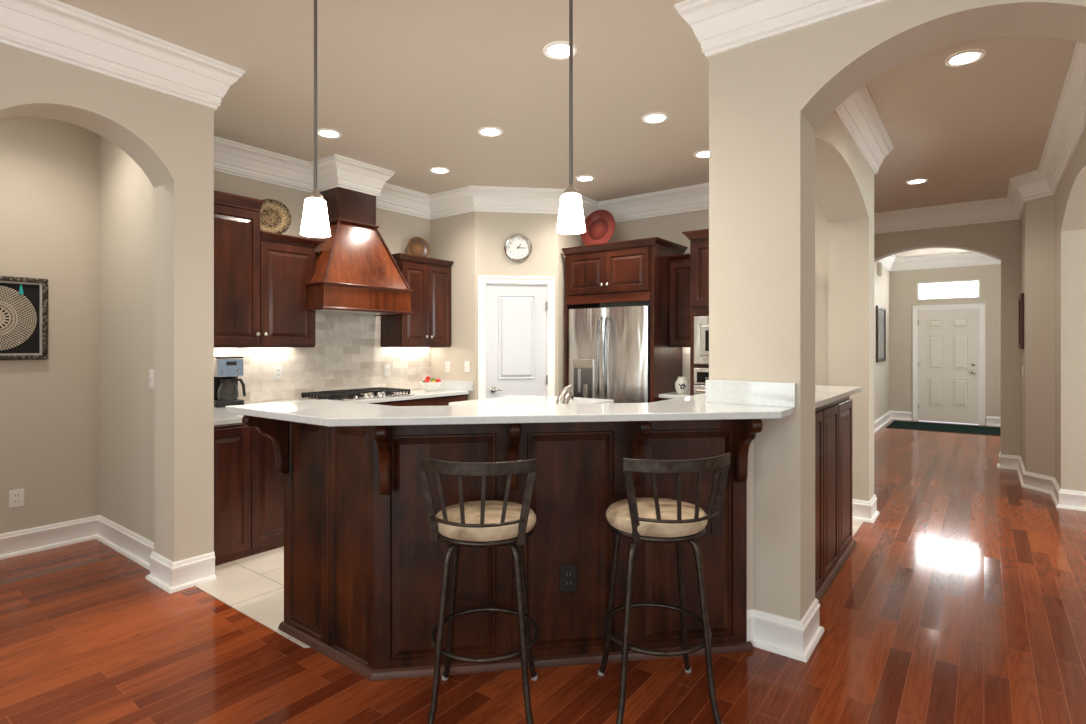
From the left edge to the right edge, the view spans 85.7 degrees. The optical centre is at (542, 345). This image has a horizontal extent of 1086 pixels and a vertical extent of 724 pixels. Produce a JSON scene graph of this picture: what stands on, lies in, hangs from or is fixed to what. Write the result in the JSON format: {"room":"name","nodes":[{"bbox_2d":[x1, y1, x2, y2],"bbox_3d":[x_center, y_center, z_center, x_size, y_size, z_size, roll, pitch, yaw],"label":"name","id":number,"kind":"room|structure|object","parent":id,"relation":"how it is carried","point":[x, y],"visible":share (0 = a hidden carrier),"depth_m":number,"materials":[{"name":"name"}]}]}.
{"room":"kitchen","nodes":[
{"label":"kitchen","id":0,"kind":"room"},
{"bbox_2d":[0,117,99,533],"bbox_3d":[-4.195,-0.135,3.074,0.120,3.050,3.360,0,0,37],"label":"wall","id":1,"kind":"structure","parent":0,"point":[50,168],"depth_m":4.04,"materials":[{"name":"beige paint"}]},
{"bbox_2d":[9,488,23,507],"bbox_3d":[-3.499,1.012,3.889,0.011,0.118,0.075,0,0,37],"label":"wall outlet","id":2,"kind":"object","parent":1,"relation":"attached to","point":[16,497],"visible":1,"depth_m":3.89,"materials":[{"name":"white plastic"}]},
{"bbox_2d":[0,276,47,359],"bbox_3d":[-3.557,-0.182,3.791,0.032,0.551,0.545,0,0,37],"label":"framed picture","id":3,"kind":"object","parent":1,"relation":"attached to","point":[23,300],"visible":1,"depth_m":3.91,"materials":[{"name":"grey"}]},
{"bbox_2d":[0,43,213,561],"bbox_3d":[-3.892,-0.135,1.186,0.285,3.050,6.010,0,0,37],"label":"wall","id":4,"kind":"structure","parent":0,"point":[170,138],"depth_m":3.38,"materials":[{"name":"beige paint"}]},
{"bbox_2d":[0,515,153,570],"bbox_3d":[-3.678,1.310,2.684,1.175,0.160,3.060,0,0,37],"label":"baseboard","id":5,"kind":"structure","parent":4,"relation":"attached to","point":[135,547],"depth_m":3.98,"materials":[{"name":"white wood"}]},
{"bbox_2d":[0,0,244,109],"bbox_3d":[-3.760,-1.540,1.258,0.410,0.240,5.985,0,0,37],"label":"trim","id":6,"kind":"structure","parent":4,"relation":"attached to","point":[53,29],"depth_m":3.04,"materials":[{"name":"white wood"}]},
{"bbox_2d":[100,136,153,541],"bbox_3d":[-2.712,-0.135,3.966,1.175,3.050,0.150,0,0,37],"label":"wall","id":7,"kind":"structure","parent":0,"point":[126,192],"depth_m":3.97,"materials":[{"name":"beige paint"}]},
{"bbox_2d":[149,369,153,387],"bbox_3d":[-2.456,0.205,3.665,0.075,0.118,0.022,0,0,37],"label":"light switch","id":8,"kind":"object","parent":7,"relation":"attached to","point":[151,377],"visible":0.66,"depth_m":3.66,"materials":[{"name":"white plastic"}]},
{"bbox_2d":[145,551,215,593],"bbox_3d":[-2.159,1.310,3.487,0.353,0.160,0.249,0,0,37],"label":"baseboard","id":9,"kind":"object","parent":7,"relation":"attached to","point":[170,576],"visible":0.88,"depth_m":3.39,"materials":[{"name":"white wood"}]},
{"bbox_2d":[214,171,429,257],"bbox_3d":[-2.163,-0.135,5.530,0.150,3.050,3.010,0,0,37],"label":"wall","id":10,"kind":"structure","parent":0,"point":[396,229],"depth_m":5.33,"materials":[{"name":"beige paint"}]},
{"bbox_2d":[214,190,263,347],"bbox_3d":[-2.569,-0.571,4.519,0.418,1.169,0.625,0,0,37],"label":"upper cabinet","id":11,"kind":"object","parent":10,"relation":"attached to","point":[236,217],"visible":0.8,"depth_m":4.52,"materials":[{"name":"brown wood"}]},
{"bbox_2d":[274,366,281,379],"bbox_3d":[-2.331,0.235,5.149,0.011,0.118,0.075,0,0,37],"label":"wall outlet","id":12,"kind":"object","parent":10,"relation":"attached to","point":[277,369],"visible":1,"depth_m":5.14,"materials":[{"name":"white plastic"}]},
{"bbox_2d":[260,231,322,347],"bbox_3d":[-2.229,-0.452,5.000,0.382,0.930,0.541,0,0,37],"label":"upper cabinet","id":13,"kind":"object","parent":10,"relation":"attached to","point":[287,262],"visible":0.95,"depth_m":4.86,"materials":[{"name":"brown wood"}]},
{"bbox_2d":[260,199,291,233],"bbox_3d":[-2.309,-1.083,4.956,0.330,0.331,0.085,0,0,-23],"label":"decorative plate","id":14,"kind":"object","parent":13,"relation":"on","point":[275,217],"visible":0.7,"depth_m":4.97,"materials":[{"name":"ceramic"}]},
{"bbox_2d":[214,312,430,402],"bbox_3d":[-2.131,0.030,5.436,0.014,1.000,2.878,0,0,37],"label":"backsplash","id":15,"kind":"structure","parent":10,"relation":"attached to","point":[348,353],"depth_m":5.60,"materials":[{"name":"tile"}]},
{"bbox_2d":[306,187,413,315],"bbox_3d":[-1.773,-0.873,5.424,0.600,1.135,0.970,0,0,37],"label":"range hood","id":16,"kind":"object","parent":10,"relation":"attached to","point":[356,272],"visible":0.87,"depth_m":5.27,"materials":[{"name":"brown wood"}]},
{"bbox_2d":[384,364,389,375],"bbox_3d":[-1.616,0.250,6.089,0.022,0.118,0.075,0,0,37],"label":"light switch","id":17,"kind":"object","parent":10,"relation":"attached to","point":[386,366],"visible":1,"depth_m":6.08,"materials":[{"name":"white plastic"}]},
{"bbox_2d":[381,253,453,346],"bbox_3d":[-1.343,-0.452,6.176,0.382,0.930,0.732,0,0,37],"label":"upper cabinet","id":18,"kind":"object","parent":10,"relation":"attached to","point":[429,325],"visible":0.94,"depth_m":6.05,"materials":[{"name":"brown wood"}]},
{"bbox_2d":[407,237,429,256],"bbox_3d":[-1.338,-1.046,6.278,0.256,0.258,0.084,0,0,-31],"label":"decorative plate","id":19,"kind":"object","parent":18,"relation":"on","point":[418,246],"visible":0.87,"depth_m":6.28,"materials":[{"name":"brown ceramic"}]},
{"bbox_2d":[214,136,708,222],"bbox_3d":[-0.505,-1.540,5.775,5.559,0.240,1.940,0,0,-13],"label":"trim","id":20,"kind":"structure","parent":10,"relation":"attached to","point":[230,157],"depth_m":6.10,"materials":[{"name":"white wood"}]},
{"bbox_2d":[430,212,474,400],"bbox_3d":[-0.957,-0.135,6.431,0.690,3.050,0.120,0,0,37],"label":"wall","id":21,"kind":"structure","parent":0,"point":[452,238],"depth_m":6.32,"materials":[{"name":"beige paint"}]},
{"bbox_2d":[445,362,449,371],"bbox_3d":[-1.049,0.230,6.418,0.075,0.118,0.011,0,0,37],"label":"wall outlet","id":22,"kind":"object","parent":21,"relation":"attached to","point":[447,364],"visible":1,"depth_m":6.42,"materials":[{"name":"white plastic"}]},
{"bbox_2d":[430,379,472,390],"bbox_3d":[-1.003,0.425,6.371,0.650,0.100,0.021,0,0,37],"label":"backsplash","id":23,"kind":"structure","parent":21,"relation":"attached to","point":[447,384],"depth_m":6.30,"materials":[{"name":"stone"}]},
{"bbox_2d":[465,361,469,372],"bbox_3d":[-0.812,0.224,6.233,0.075,0.118,0.022,0,0,37],"label":"light switch","id":24,"kind":"object","parent":21,"relation":"attached to","point":[467,363],"visible":1,"depth_m":6.23,"materials":[{"name":"white plastic"}]},
{"bbox_2d":[475,212,557,399],"bbox_3d":[-0.285,-0.135,6.297,0.891,3.050,0.120,0,0,-8],"label":"wall","id":25,"kind":"structure","parent":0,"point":[492,229],"depth_m":6.23,"materials":[{"name":"beige paint"}]},
{"bbox_2d":[478,276,554,398],"bbox_3d":[-0.284,0.325,6.267,0.819,2.130,0.180,0,0,-8],"label":"door","id":26,"kind":"structure","parent":25,"relation":"attached to","point":[516,319],"depth_m":6.23,"materials":[{"name":"white wood"}]},
{"bbox_2d":[504,234,531,261],"bbox_3d":[-0.265,-1.045,6.221,0.296,0.296,0.035,0,0,-8],"label":"wall clock","id":27,"kind":"object","parent":25,"relation":"attached to","point":[517,247],"visible":1,"depth_m":6.22,"materials":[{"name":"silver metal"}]},
{"bbox_2d":[0,419,1085,723],"bbox_3d":[2.109,1.448,3.795,11.200,0.124,17.800,0,0,37],"label":"floor","id":28,"kind":"structure","parent":0,"point":[963,601],"depth_m":2.68,"materials":[{"name":"brown wood"}]},
{"bbox_2d":[214,423,283,565],"bbox_3d":[-2.127,0.951,4.023,0.520,0.878,0.615,0,0,37],"label":"base cabinet","id":29,"kind":"object","parent":28,"relation":"on","point":[248,486],"visible":0.52,"depth_m":3.82,"materials":[{"name":"brown wood"}]},
{"bbox_2d":[368,394,466,405],"bbox_3d":[-1.883,0.949,5.247,0.627,0.874,2.865,0,0,37],"label":"base cabinet","id":30,"kind":"object","parent":28,"relation":"on","point":[434,401],"visible":0.02,"depth_m":5.79,"materials":[{"name":"brown wood"}]},
{"bbox_2d":[214,379,472,425],"bbox_3d":[-1.710,0.443,5.120,1.034,0.135,2.870,0,0,37],"label":"countertop","id":31,"kind":"structure","parent":30,"relation":"on","point":[448,387],"depth_m":5.55,"materials":[{"name":"stone"}]},
{"bbox_2d":[214,356,245,407],"bbox_3d":[-2.517,0.280,4.662,0.217,0.390,0.254,0,0,-44],"label":"coffee maker","id":32,"kind":"object","parent":31,"relation":"on","point":[227,369],"visible":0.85,"depth_m":4.58,"materials":[{"name":"black plastic"}]},
{"bbox_2d":[299,387,413,400],"bbox_3d":[-1.717,0.447,5.444,0.525,0.058,0.890,0,0,37],"label":"gas cooktop","id":33,"kind":"object","parent":31,"relation":"in","point":[377,392],"visible":0.98,"depth_m":5.30,"materials":[{"name":"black metal"}]},
{"bbox_2d":[420,381,442,390],"bbox_3d":[-1.190,0.427,6.231,0.244,0.095,0.244,0,0,37],"label":"fruit bowl","id":34,"kind":"object","parent":31,"relation":"on","point":[428,386],"visible":0.95,"depth_m":6.15,"materials":[{"name":"white ceramic"}]},
{"bbox_2d":[417,457,539,723],"bbox_3d":[-0.236,0.898,2.246,0.446,0.984,0.439,0,0,0],"label":"bar stool","id":35,"kind":"object","parent":28,"relation":"on","point":[483,523],"visible":1,"depth_m":2.10,"materials":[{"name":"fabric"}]},
{"bbox_2d":[242,415,762,680],"bbox_3d":[-0.225,0.849,2.565,2.345,1.083,0.644,0,0,5],"label":"breakfast bar","id":36,"kind":"object","parent":28,"relation":"on","point":[363,571],"visible":0.8,"depth_m":2.56,"materials":[{"name":"brown wood"}]},
{"bbox_2d":[225,380,861,426],"bbox_3d":[0.491,0.235,3.003,3.796,0.141,1.416,0,0,-25],"label":"countertop","id":37,"kind":"structure","parent":36,"relation":"on","point":[722,399],"depth_m":2.49,"materials":[{"name":"stone"}]},
{"bbox_2d":[560,565,576,591],"bbox_3d":[0.112,1.018,2.560,0.075,0.118,0.011,0,0,-8],"label":"wall outlet","id":38,"kind":"object","parent":36,"relation":"attached to","point":[568,573],"visible":1,"depth_m":2.56,"materials":[{"name":"black plastic"}]},
{"bbox_2d":[565,580,571,586],"bbox_3d":[0.112,1.038,2.557,0.034,0.028,0.003,0,0,-8],"label":"receptacle","id":39,"kind":"object","parent":38,"relation":"attached to","point":[568,583],"depth_m":2.56,"materials":[{"name":"grey plastic"}]},
{"bbox_2d":[565,571,571,577],"bbox_3d":[0.112,0.998,2.557,0.034,0.028,0.003,0,0,-8],"label":"receptacle","id":40,"kind":"object","parent":38,"relation":"attached to","point":[568,574],"depth_m":2.56,"materials":[{"name":"grey plastic"}]},
{"bbox_2d":[448,396,613,405],"bbox_3d":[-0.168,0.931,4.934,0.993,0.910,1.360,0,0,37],"label":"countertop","id":41,"kind":"structure","parent":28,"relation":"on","point":[508,400],"depth_m":5.02,"materials":[{"name":"stone"}]},
{"bbox_2d":[569,306,649,402],"bbox_3d":[0.815,0.487,6.241,0.940,1.765,0.751,0,0,37],"label":"refrigerator","id":42,"kind":"object","parent":28,"relation":"on","point":[609,348],"visible":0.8,"depth_m":5.95,"materials":[{"name":"grey metal"}]},
{"bbox_2d":[562,237,687,401],"bbox_3d":[0.868,0.169,6.247,1.117,2.434,0.737,0,0,37],"label":"refrigerator surround","id":43,"kind":"object","parent":28,"relation":"on","point":[637,269],"visible":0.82,"depth_m":5.92,"materials":[{"name":"brown wood"}]},
{"bbox_2d":[581,210,614,244],"bbox_3d":[0.596,-1.263,6.324,0.430,0.431,0.099,0,0,37],"label":"decorative plate","id":44,"kind":"object","parent":43,"relation":"on","point":[600,224],"visible":0.83,"depth_m":6.33,"materials":[{"name":"red ceramic"}]},
{"bbox_2d":[598,452,729,723],"bbox_3d":[0.472,0.898,2.292,0.473,0.984,0.440,0,0,-4],"label":"bar stool","id":45,"kind":"object","parent":28,"relation":"on","point":[653,520],"visible":1,"depth_m":2.15,"materials":[{"name":"metal"}]},
{"bbox_2d":[682,229,708,395],"bbox_3d":[1.829,0.169,5.465,0.777,2.434,0.805,0,0,37],"label":"oven tower","id":46,"kind":"object","parent":28,"relation":"on","point":[699,239],"visible":0.06,"depth_m":5.33,"materials":[{"name":"brown wood"}]},
{"bbox_2d":[694,316,708,363],"bbox_3d":[1.718,-0.052,5.270,0.630,0.435,0.355,0,0,37],"label":"microwave","id":47,"kind":"object","parent":46,"relation":"in","point":[701,323],"visible":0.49,"depth_m":5.28,"materials":[{"name":"silver metal"}]},
{"bbox_2d":[694,367,708,394],"bbox_3d":[1.706,0.595,5.255,0.630,0.790,0.392,0,0,37],"label":"oven","id":48,"kind":"object","parent":46,"relation":"in","point":[701,374],"visible":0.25,"depth_m":5.30,"materials":[{"name":"silver metal"}]},
{"bbox_2d":[815,396,856,602],"bbox_3d":[1.526,0.849,3.671,0.560,1.083,1.460,0,0,37],"label":"base cabinet","id":49,"kind":"object","parent":28,"relation":"on","point":[834,543],"visible":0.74,"depth_m":3.53,"materials":[{"name":"brown wood"}]},
{"bbox_2d":[886,420,1000,435],"bbox_3d":[6.813,1.383,9.955,1.580,0.011,1.140,0,0,37],"label":"door mat","id":50,"kind":"object","parent":28,"relation":"on","point":[970,429],"visible":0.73,"depth_m":9.89,"materials":[{"name":"black plastic"}]},
{"bbox_3d":[1.471,0.949,5.878,0.395,0.874,0.601,0,0,37],"label":"base cabinet","id":51,"kind":"object","parent":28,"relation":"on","visible":0},
{"bbox_2d":[659,391,689,398],"bbox_3d":[1.470,0.493,5.876,0.399,0.034,0.574,0,0,37],"label":"countertop","id":52,"kind":"structure","parent":51,"relation":"on","point":[672,395],"depth_m":5.74,"materials":[{"name":"stone"}]},
{"bbox_2d":[675,377,689,393],"bbox_3d":[1.389,0.392,5.839,0.146,0.166,0.148,0,0,37],"label":"vase","id":53,"kind":"object","parent":52,"relation":"on","point":[682,385],"visible":1,"depth_m":5.79,"materials":[{"name":"white ceramic"}]},
{"bbox_3d":[-0.222,0.949,3.120,1.390,0.874,1.385,0,0,37],"label":"base cabinet","id":54,"kind":"object","parent":28,"relation":"on","visible":0},
{"bbox_3d":[-0.231,0.492,3.132,1.420,0.032,1.395,0,0,37],"label":"countertop","id":55,"kind":"structure","parent":54,"relation":"on","visible":0},
{"bbox_2d":[556,385,573,403],"bbox_3d":[0.131,0.338,3.103,0.083,0.275,0.269,0,0,17],"label":"faucet","id":56,"kind":"object","parent":55,"relation":"on","point":[565,396],"visible":0.39,"depth_m":3.02,"materials":[{"name":"silver metal"}]},
{"bbox_2d":[57,0,1076,256],"bbox_3d":[2.109,-1.720,3.795,11.200,0.120,17.800,0,0,37],"label":"ceiling","id":57,"kind":"structure","parent":0,"point":[409,87],"depth_m":3.80,"materials":[{"name":"beige paint"}]},
{"bbox_2d":[300,0,330,237],"bbox_3d":[-0.953,-1.062,2.450,0.124,1.195,0.124,0,0,37],"label":"pendant light","id":58,"kind":"object","parent":57,"relation":"hanging from","point":[315,222],"visible":1,"depth_m":2.43,"materials":[{"name":"white glass"}]},
{"bbox_2d":[317,129,341,137],"bbox_3d":[-1.670,-1.655,4.564,0.194,0.010,0.194,0,0,37],"label":"recessed light","id":59,"kind":"object","parent":57,"relation":"in","point":[327,133],"visible":0.94,"depth_m":4.55,"materials":[{"name":"white glass"}]},
{"bbox_2d":[429,167,449,173],"bbox_3d":[-0.976,-1.655,5.518,0.194,0.010,0.194,0,0,37],"label":"recessed light","id":60,"kind":"object","parent":57,"relation":"in","point":[439,170],"visible":1,"depth_m":5.51,"materials":[{"name":"white"}]},
{"bbox_2d":[478,127,502,136],"bbox_3d":[-0.408,-1.655,4.527,0.194,0.010,0.194,0,0,37],"label":"recessed light","id":61,"kind":"object","parent":57,"relation":"in","point":[485,131],"visible":1,"depth_m":4.51,"materials":[{"name":"white glass"}]},
{"bbox_2d":[543,41,576,59],"bbox_3d":[0.096,-1.655,3.284,0.194,0.010,0.194,0,0,37],"label":"recessed light","id":62,"kind":"object","parent":57,"relation":"in","point":[559,50],"visible":0.88,"depth_m":3.27,"materials":[{"name":"white"}]},
{"bbox_2d":[556,0,585,233],"bbox_3d":[0.114,-1.063,2.380,0.124,1.194,0.124,0,0,37],"label":"pendant light","id":63,"kind":"object","parent":57,"relation":"hanging from","point":[571,216],"visible":1,"depth_m":2.37,"materials":[{"name":"white glass"}]},
{"bbox_2d":[575,175,594,181],"bbox_3d":[0.415,-1.655,5.785,0.194,0.010,0.194,0,0,37],"label":"recessed light","id":64,"kind":"object","parent":57,"relation":"in","point":[584,178],"visible":1,"depth_m":5.77,"materials":[{"name":"white"}]},
{"bbox_2d":[642,113,668,123],"bbox_3d":[0.816,-1.655,4.256,0.194,0.010,0.194,0,0,37],"label":"recessed light","id":65,"kind":"object","parent":57,"relation":"in","point":[652,118],"visible":1,"depth_m":4.25,"materials":[{"name":"white glass"}]},
{"bbox_2d":[694,150,708,157],"bbox_3d":[1.403,-1.655,5.053,0.194,0.010,0.194,0,0,37],"label":"recessed light","id":66,"kind":"object","parent":57,"relation":"in","point":[705,153],"visible":0.67,"depth_m":5.05,"materials":[{"name":"white"}]},
{"bbox_2d":[905,178,927,184],"bbox_3d":[3.763,-1.655,5.891,0.194,0.010,0.194,0,0,37],"label":"recessed light","id":67,"kind":"object","parent":57,"relation":"in","point":[922,180],"visible":1,"depth_m":5.88,"materials":[{"name":"white"}]},
{"bbox_2d":[944,49,984,66],"bbox_3d":[2.426,-1.655,3.369,0.194,0.010,0.194,0,0,37],"label":"recessed light","id":68,"kind":"object","parent":57,"relation":"in","point":[966,57],"visible":1,"depth_m":3.36,"materials":[{"name":"white glass"}]},
{"bbox_2d":[558,214,585,395],"bbox_3d":[0.387,-0.135,6.695,0.120,3.050,0.900,0,0,37],"label":"wall","id":69,"kind":"structure","parent":0,"point":[564,240],"depth_m":6.36,"materials":[{"name":"beige paint"}]},
{"bbox_2d":[600,209,708,307],"bbox_3d":[1.555,-0.135,6.285,2.240,3.050,0.150,0,0,37],"label":"wall","id":70,"kind":"structure","parent":0,"point":[671,227],"depth_m":6.39,"materials":[{"name":"beige paint"}]},
{"bbox_2d":[668,253,689,346],"bbox_3d":[1.537,-0.452,5.965,0.395,0.930,0.382,0,0,37],"label":"upper cabinet","id":71,"kind":"object","parent":70,"relation":"attached to","point":[679,265],"visible":0.56,"depth_m":5.89,"materials":[{"name":"brown wood"}]},
{"bbox_2d":[683,347,689,390],"bbox_3d":[1.648,0.268,6.113,0.399,0.524,0.012,0,0,37],"label":"backsplash","id":72,"kind":"structure","parent":70,"relation":"attached to","point":[686,350],"depth_m":6.20,"materials":[{"name":"tile"}]},
{"bbox_2d":[815,194,827,385],"bbox_3d":[2.471,-0.135,5.306,0.400,3.050,0.850,0,0,37],"label":"wall","id":73,"kind":"structure","parent":0,"point":[821,223],"depth_m":4.88,"materials":[{"name":"beige paint"}]},
{"bbox_2d":[815,111,873,500],"bbox_3d":[1.888,-0.135,3.955,0.295,3.050,2.450,0,0,37],"label":"wall","id":74,"kind":"structure","parent":0,"point":[844,181],"depth_m":4.67,"materials":[{"name":"beige paint"}]},
{"bbox_2d":[834,85,893,174],"bbox_3d":[2.127,-1.540,4.169,0.420,0.240,3.080,0,0,37],"label":"trim","id":75,"kind":"structure","parent":74,"relation":"attached to","point":[858,114],"depth_m":4.10,"materials":[{"name":"white wood"}]},
{"bbox_2d":[852,494,878,522],"bbox_3d":[2.558,1.310,4.816,0.329,0.160,0.338,0,0,37],"label":"baseboard","id":76,"kind":"structure","parent":74,"relation":"attached to","point":[865,511],"depth_m":4.66,"materials":[{"name":"white wood"}]},
{"bbox_2d":[874,261,889,420],"bbox_3d":[5.325,-0.135,9.542,0.120,3.050,4.350,0,0,37],"label":"wall","id":77,"kind":"structure","parent":0,"point":[881,283],"depth_m":10.34,"materials":[{"name":"beige paint"}]},
{"bbox_2d":[878,262,882,275],"bbox_3d":[5.716,-1.300,9.904,0.066,0.220,0.180,0,0,37],"label":"door chime","id":78,"kind":"object","parent":77,"relation":"attached to","point":[880,264],"visible":1,"depth_m":9.84,"materials":[{"name":"beige plastic"}]},
{"bbox_2d":[876,305,885,361],"bbox_3d":[5.815,-0.200,10.062,0.033,0.940,0.970,0,0,37],"label":"framed picture","id":79,"kind":"object","parent":77,"relation":"attached to","point":[880,311],"visible":1,"depth_m":10.04},
{"bbox_2d":[878,309,883,358],"bbox_3d":[5.806,-0.200,10.068,0.012,0.840,0.870,0,0,37],"label":"print","id":80,"kind":"object","parent":79,"relation":"attached to","point":[880,311],"depth_m":10.04},
{"bbox_2d":[874,411,911,432],"bbox_3d":[5.475,1.310,9.347,0.355,0.160,4.220,0,0,37],"label":"baseboard","id":81,"kind":"structure","parent":77,"relation":"attached to","point":[880,422],"depth_m":10.92,"materials":[{"name":"white wood"}]},
{"bbox_2d":[877,251,1000,270],"bbox_3d":[6.503,-1.540,8.572,2.930,0.240,4.220,0,0,37],"label":"trim","id":82,"kind":"structure","parent":77,"relation":"attached to","point":[891,263],"depth_m":10.59,"materials":[{"name":"white"}]},
{"bbox_2d":[709,0,1085,620],"bbox_3d":[3.316,-0.135,1.140,6.076,3.050,0.329,0,0,37],"label":"wall","id":83,"kind":"structure","parent":0,"point":[769,97],"depth_m":2.68,"materials":[{"name":"beige paint"}]},
{"bbox_2d":[747,609,754,642],"bbox_3d":[0.963,1.310,2.723,0.054,0.160,0.019,0,0,-8],"label":"baseboard","id":84,"kind":"structure","parent":83,"relation":"attached to","point":[750,612],"depth_m":2.72,"materials":[{"name":"white wood"}]},
{"bbox_2d":[706,380,795,407],"bbox_3d":[0.964,0.220,2.739,0.413,0.110,0.020,0,0,37],"label":"backsplash","id":85,"kind":"structure","parent":83,"relation":"attached to","point":[777,394],"depth_m":2.72,"materials":[{"name":"stone"}]},
{"bbox_2d":[674,0,890,59],"bbox_3d":[3.080,-1.540,1.263,5.801,0.240,0.415,0,0,37],"label":"trim","id":86,"kind":"structure","parent":83,"relation":"attached to","point":[719,26],"depth_m":2.70,"materials":[{"name":"white wood"}]},
{"bbox_2d":[752,598,823,662],"bbox_3d":[1.170,1.310,2.781,0.236,0.160,0.358,0,0,37],"label":"baseboard","id":87,"kind":"structure","parent":83,"relation":"attached to","point":[791,638],"depth_m":2.66,"materials":[{"name":"white wood"}]},
{"bbox_2d":[890,264,1000,424],"bbox_3d":[7.531,-0.135,10.534,2.450,3.050,0.150,0,0,37],"label":"wall","id":88,"kind":"structure","parent":0,"point":[903,284],"depth_m":10.79,"materials":[{"name":"beige paint"}]},
{"bbox_2d":[917,280,979,299],"bbox_3d":[7.347,-1.010,10.614,0.930,0.320,0.064,0,0,37],"label":"window","id":89,"kind":"structure","parent":88,"relation":"in","point":[966,288],"depth_m":10.61,"materials":[{"name":"white glass"}]},
{"bbox_2d":[913,303,984,424],"bbox_3d":[7.346,0.320,10.613,1.080,2.140,0.186,0,0,37],"label":"door","id":90,"kind":"structure","parent":88,"relation":"in","point":[948,342],"depth_m":10.58,"materials":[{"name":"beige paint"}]},
{"bbox_2d":[986,416,1000,425],"bbox_3d":[8.348,1.310,9.803,1.465,0.160,0.034,0,0,37],"label":"baseboard","id":91,"kind":"structure","parent":88,"relation":"attached to","point":[990,421],"depth_m":10.19,"materials":[{"name":"white wood"}]},
{"bbox_2d":[874,219,1020,455],"bbox_3d":[4.447,-0.135,7.355,2.650,3.050,0.200,0,0,37],"label":"wall","id":92,"kind":"structure","parent":0,"point":[1000,240],"depth_m":6.64,"materials":[{"name":"beige paint"}]},
{"bbox_2d":[874,42,1085,233],"bbox_3d":[2.800,-1.540,5.103,2.730,0.240,5.380,0,0,37],"label":"trim","id":93,"kind":"structure","parent":92,"relation":"attached to","point":[1068,125],"depth_m":5.61,"materials":[{"name":"white wood"}]},
{"bbox_2d":[1021,184,1059,485],"bbox_3d":[4.991,-0.135,5.792,0.378,3.050,1.670,0,0,31],"label":"wall","id":94,"kind":"structure","parent":0,"point":[1040,219],"depth_m":5.60,"materials":[{"name":"beige paint"}]},
{"bbox_2d":[1019,293,1023,348],"bbox_3d":[5.026,-0.255,6.148,0.028,0.570,0.430,0,0,37],"label":"framed picture","id":95,"kind":"object","parent":94,"relation":"attached to","point":[1021,296],"visible":1,"depth_m":5.98},
{"bbox_2d":[997,452,1085,511],"bbox_3d":[4.911,1.310,5.869,0.286,0.160,2.085,0,0,23],"label":"baseboard","id":96,"kind":"structure","parent":94,"relation":"attached to","point":[1062,498],"depth_m":5.54,"materials":[{"name":"white wood"}]},
{"bbox_2d":[1060,128,1085,491],"bbox_3d":[3.499,-0.135,3.555,0.250,3.050,3.750,0,0,37],"label":"wall","id":97,"kind":"structure","parent":0,"point":[1073,182],"depth_m":4.97,"materials":[{"name":"beige paint"}]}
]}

